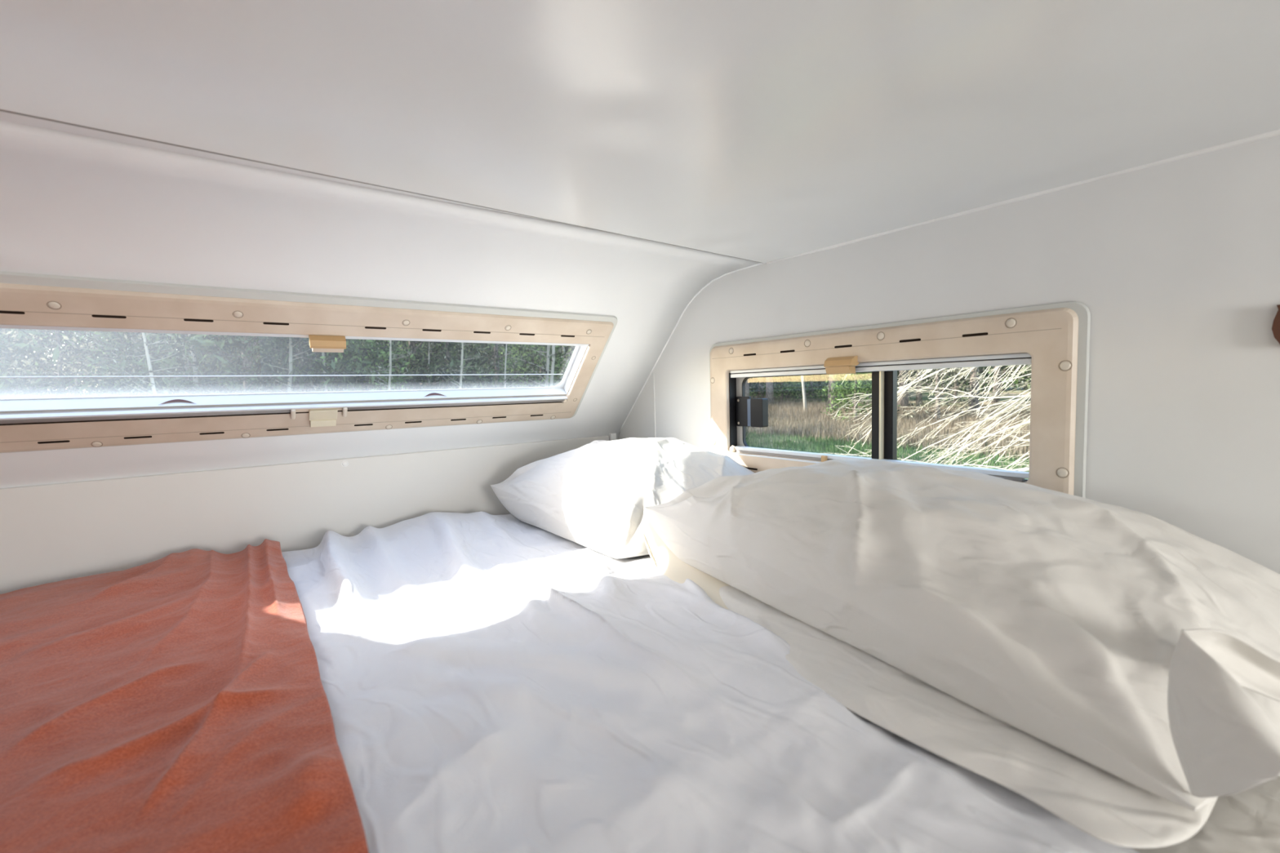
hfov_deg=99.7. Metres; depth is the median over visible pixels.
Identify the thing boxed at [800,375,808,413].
tree
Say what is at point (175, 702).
blanket
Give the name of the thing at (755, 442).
grass
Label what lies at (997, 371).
leafy tree
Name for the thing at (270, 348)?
pine tree
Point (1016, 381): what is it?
dense tree
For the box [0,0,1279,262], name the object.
ceiling
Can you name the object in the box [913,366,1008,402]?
tree
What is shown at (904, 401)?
tree
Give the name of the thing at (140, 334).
tree
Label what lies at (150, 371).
tree
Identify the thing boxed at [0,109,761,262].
trim
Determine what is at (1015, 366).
pine tree
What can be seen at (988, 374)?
dense tree
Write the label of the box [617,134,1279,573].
wall
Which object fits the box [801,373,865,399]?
leafy tree
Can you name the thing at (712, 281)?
trim
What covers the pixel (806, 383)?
leafy tree
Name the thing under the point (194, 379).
tree
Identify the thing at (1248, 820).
fitted sheet
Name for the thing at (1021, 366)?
tree
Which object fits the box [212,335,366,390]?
dense tree
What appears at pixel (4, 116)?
trim
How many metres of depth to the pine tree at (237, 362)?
21.43 m
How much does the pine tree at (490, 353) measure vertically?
7.273 m
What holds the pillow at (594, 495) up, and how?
on the sheet at (491, 683)
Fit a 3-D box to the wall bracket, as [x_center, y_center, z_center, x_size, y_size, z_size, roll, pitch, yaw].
[0.802,-0.124,0.660,0.011,0.052,0.038,-4,5,-37]
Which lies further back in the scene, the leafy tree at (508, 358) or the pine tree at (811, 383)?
the pine tree at (811, 383)
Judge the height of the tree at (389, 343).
5.052 m
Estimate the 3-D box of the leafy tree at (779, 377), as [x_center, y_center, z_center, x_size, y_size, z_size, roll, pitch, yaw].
[10.249,-5.176,38.847,4.618,6.792,4.629,0,4,17]
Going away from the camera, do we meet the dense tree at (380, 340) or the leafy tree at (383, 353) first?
the leafy tree at (383, 353)
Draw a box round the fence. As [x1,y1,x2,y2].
[745,395,1030,461]
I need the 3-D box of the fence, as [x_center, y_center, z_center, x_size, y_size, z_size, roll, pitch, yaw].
[7.678,-0.823,27.240,13.637,2.031,34.982,-4,5,-37]
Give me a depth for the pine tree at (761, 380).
39.91 m
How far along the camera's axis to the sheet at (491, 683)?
0.56 m
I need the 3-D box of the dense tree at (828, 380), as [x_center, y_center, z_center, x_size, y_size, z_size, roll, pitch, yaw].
[17.736,-9.718,58.952,10.658,15.268,11.026,-1,4,2]
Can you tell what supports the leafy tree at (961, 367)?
on the ground at (926, 395)
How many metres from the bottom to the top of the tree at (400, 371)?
7.919 m
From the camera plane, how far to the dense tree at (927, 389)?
48.71 m
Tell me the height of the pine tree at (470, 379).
8.723 m
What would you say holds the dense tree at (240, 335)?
on the ground at (926, 395)
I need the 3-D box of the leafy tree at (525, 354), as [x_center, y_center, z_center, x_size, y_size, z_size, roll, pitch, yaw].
[-3.041,-1.535,15.917,3.771,5.546,3.780,-5,5,-44]
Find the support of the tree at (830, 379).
on the ground at (926, 395)
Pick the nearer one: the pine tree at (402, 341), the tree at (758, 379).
the pine tree at (402, 341)
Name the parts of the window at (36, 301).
finger pull, screen rail, finger pull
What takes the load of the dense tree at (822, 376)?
on the ground at (926, 395)
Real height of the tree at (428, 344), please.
4.881 m
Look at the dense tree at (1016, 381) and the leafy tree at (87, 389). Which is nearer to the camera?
the leafy tree at (87, 389)
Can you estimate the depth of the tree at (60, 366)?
11.44 m
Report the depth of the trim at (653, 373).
1.69 m
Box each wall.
[0,120,759,594]
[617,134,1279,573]
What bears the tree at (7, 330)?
on the ground at (926, 395)
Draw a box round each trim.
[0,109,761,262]
[0,111,567,224]
[618,262,764,434]
[653,373,656,437]
[766,128,1279,264]
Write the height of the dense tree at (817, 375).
13.898 m
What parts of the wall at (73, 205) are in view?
panel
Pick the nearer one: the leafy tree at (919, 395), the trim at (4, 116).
the trim at (4, 116)
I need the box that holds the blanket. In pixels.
[0,538,368,852]
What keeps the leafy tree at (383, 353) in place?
on the ground at (926, 395)
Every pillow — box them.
[490,437,755,559]
[642,510,1217,848]
[644,458,1279,811]
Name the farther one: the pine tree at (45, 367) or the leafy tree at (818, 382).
the leafy tree at (818, 382)
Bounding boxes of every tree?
[0,328,55,386]
[0,328,92,398]
[0,328,120,397]
[0,328,126,396]
[0,328,132,397]
[0,329,39,396]
[11,335,92,397]
[42,330,181,396]
[53,330,178,395]
[67,330,321,395]
[80,333,267,392]
[83,333,283,395]
[84,332,382,394]
[102,332,213,395]
[121,333,244,394]
[179,335,394,394]
[198,341,328,392]
[206,335,265,392]
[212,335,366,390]
[226,337,335,392]
[280,338,364,391]
[281,338,429,391]
[295,340,407,388]
[305,339,407,391]
[325,338,503,390]
[350,339,431,390]
[364,339,486,390]
[372,339,477,388]
[379,341,477,388]
[386,341,457,389]
[387,340,497,389]
[419,342,495,389]
[423,342,503,388]
[449,342,559,387]
[476,343,533,387]
[477,342,531,387]
[483,343,571,387]
[491,343,569,386]
[492,346,566,387]
[498,345,573,386]
[500,345,572,382]
[508,344,569,386]
[554,345,573,373]
[559,345,574,381]
[744,377,749,396]
[749,375,809,400]
[749,377,777,398]
[749,377,790,395]
[750,376,784,398]
[754,374,820,395]
[754,375,818,397]
[760,374,837,401]
[764,376,825,395]
[764,377,773,405]
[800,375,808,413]
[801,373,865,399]
[805,375,813,395]
[813,372,900,423]
[815,379,842,391]
[817,372,871,401]
[818,376,897,391]
[825,364,1031,471]
[826,374,838,413]
[847,369,928,395]
[860,368,924,391]
[897,366,1020,423]
[897,368,987,391]
[897,369,908,411]
[910,367,982,391]
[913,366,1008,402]
[915,369,922,404]
[939,364,1031,391]
[967,366,980,417]
[980,364,1031,391]
[981,364,1031,419]
[991,365,1000,403]
[1000,365,1031,391]
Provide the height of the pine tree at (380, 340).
10.344 m
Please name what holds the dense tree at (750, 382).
on the ground at (926, 395)
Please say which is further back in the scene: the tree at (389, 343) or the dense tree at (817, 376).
the dense tree at (817, 376)
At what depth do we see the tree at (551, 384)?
14.61 m
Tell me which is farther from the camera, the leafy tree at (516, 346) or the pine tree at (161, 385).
the leafy tree at (516, 346)
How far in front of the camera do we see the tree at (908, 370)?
33.99 m
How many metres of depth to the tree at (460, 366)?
12.54 m
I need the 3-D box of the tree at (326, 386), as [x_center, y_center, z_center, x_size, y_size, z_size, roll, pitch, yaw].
[-7.344,-0.953,12.135,1.638,5.304,2.061,-1,4,7]
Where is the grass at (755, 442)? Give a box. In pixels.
[745,417,1029,479]
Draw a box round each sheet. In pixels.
[281,511,1138,852]
[1132,775,1279,852]
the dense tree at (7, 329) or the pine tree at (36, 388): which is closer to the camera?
the pine tree at (36, 388)
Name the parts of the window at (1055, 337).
sliding sash, latch plate, latch handle, rail, rail, rail, rail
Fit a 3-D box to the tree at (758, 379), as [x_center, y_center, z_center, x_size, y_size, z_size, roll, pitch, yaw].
[7.074,-6.620,38.997,6.814,9.749,6.356,-2,4,-1]
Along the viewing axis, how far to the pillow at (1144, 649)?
0.59 m
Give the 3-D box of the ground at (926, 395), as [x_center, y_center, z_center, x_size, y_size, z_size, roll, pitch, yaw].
[-1.014,-1.348,43.008,270.000,1.677,250.000,-4,5,-37]
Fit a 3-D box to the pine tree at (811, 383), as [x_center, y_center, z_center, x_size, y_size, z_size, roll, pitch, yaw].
[14.022,-7.790,43.444,6.257,10.680,5.792,1,5,35]
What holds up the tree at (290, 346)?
on the ground at (926, 395)
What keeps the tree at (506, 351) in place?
on the ground at (926, 395)
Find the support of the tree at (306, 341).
on the ground at (926, 395)
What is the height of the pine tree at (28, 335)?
9.684 m
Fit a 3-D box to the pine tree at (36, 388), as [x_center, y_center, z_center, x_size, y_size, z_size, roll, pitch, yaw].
[-12.296,-2.235,8.729,4.529,8.352,4.893,-4,5,-31]
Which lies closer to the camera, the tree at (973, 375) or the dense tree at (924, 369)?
the tree at (973, 375)
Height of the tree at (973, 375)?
8.840 m
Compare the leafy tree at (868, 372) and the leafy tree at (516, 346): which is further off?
the leafy tree at (868, 372)
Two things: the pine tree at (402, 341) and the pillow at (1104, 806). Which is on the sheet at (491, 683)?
the pillow at (1104, 806)
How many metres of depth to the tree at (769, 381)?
31.55 m
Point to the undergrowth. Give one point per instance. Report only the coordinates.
(747, 428)
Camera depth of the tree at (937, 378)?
22.11 m
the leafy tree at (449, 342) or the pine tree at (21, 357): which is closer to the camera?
the leafy tree at (449, 342)
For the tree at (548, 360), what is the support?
on the ground at (926, 395)
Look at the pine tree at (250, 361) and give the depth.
11.77 m
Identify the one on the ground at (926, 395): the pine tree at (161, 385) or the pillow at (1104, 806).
the pine tree at (161, 385)
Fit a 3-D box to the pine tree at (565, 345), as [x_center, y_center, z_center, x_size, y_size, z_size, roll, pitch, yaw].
[-5.405,-5.294,31.246,5.528,9.435,5.116,1,5,31]
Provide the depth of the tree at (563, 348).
24.42 m
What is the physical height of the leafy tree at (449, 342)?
5.543 m
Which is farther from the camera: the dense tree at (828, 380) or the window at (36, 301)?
the dense tree at (828, 380)
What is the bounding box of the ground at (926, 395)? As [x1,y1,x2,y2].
[746,382,1031,479]
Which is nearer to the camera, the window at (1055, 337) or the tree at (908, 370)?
the window at (1055, 337)
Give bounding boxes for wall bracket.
[1271,304,1279,344]
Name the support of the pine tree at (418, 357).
on the ground at (926, 395)
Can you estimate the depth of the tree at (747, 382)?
31.38 m
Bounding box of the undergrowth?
[745,385,754,438]
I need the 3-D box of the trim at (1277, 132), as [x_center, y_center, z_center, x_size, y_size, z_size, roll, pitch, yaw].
[1.290,-0.333,-0.003,0.011,0.011,3.270,-4,5,-37]
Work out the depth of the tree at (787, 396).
41.92 m
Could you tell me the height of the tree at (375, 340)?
6.399 m
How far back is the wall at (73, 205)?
1.08 m
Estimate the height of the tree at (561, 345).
9.112 m
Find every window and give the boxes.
[0,271,617,453]
[709,301,1090,497]
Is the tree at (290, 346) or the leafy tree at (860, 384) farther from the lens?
the leafy tree at (860, 384)
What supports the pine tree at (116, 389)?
on the ground at (926, 395)
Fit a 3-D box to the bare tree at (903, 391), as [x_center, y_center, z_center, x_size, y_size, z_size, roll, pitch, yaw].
[2.223,-0.122,3.814,1.996,4.222,4.098,-2,4,-13]
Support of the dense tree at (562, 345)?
on the ground at (926, 395)

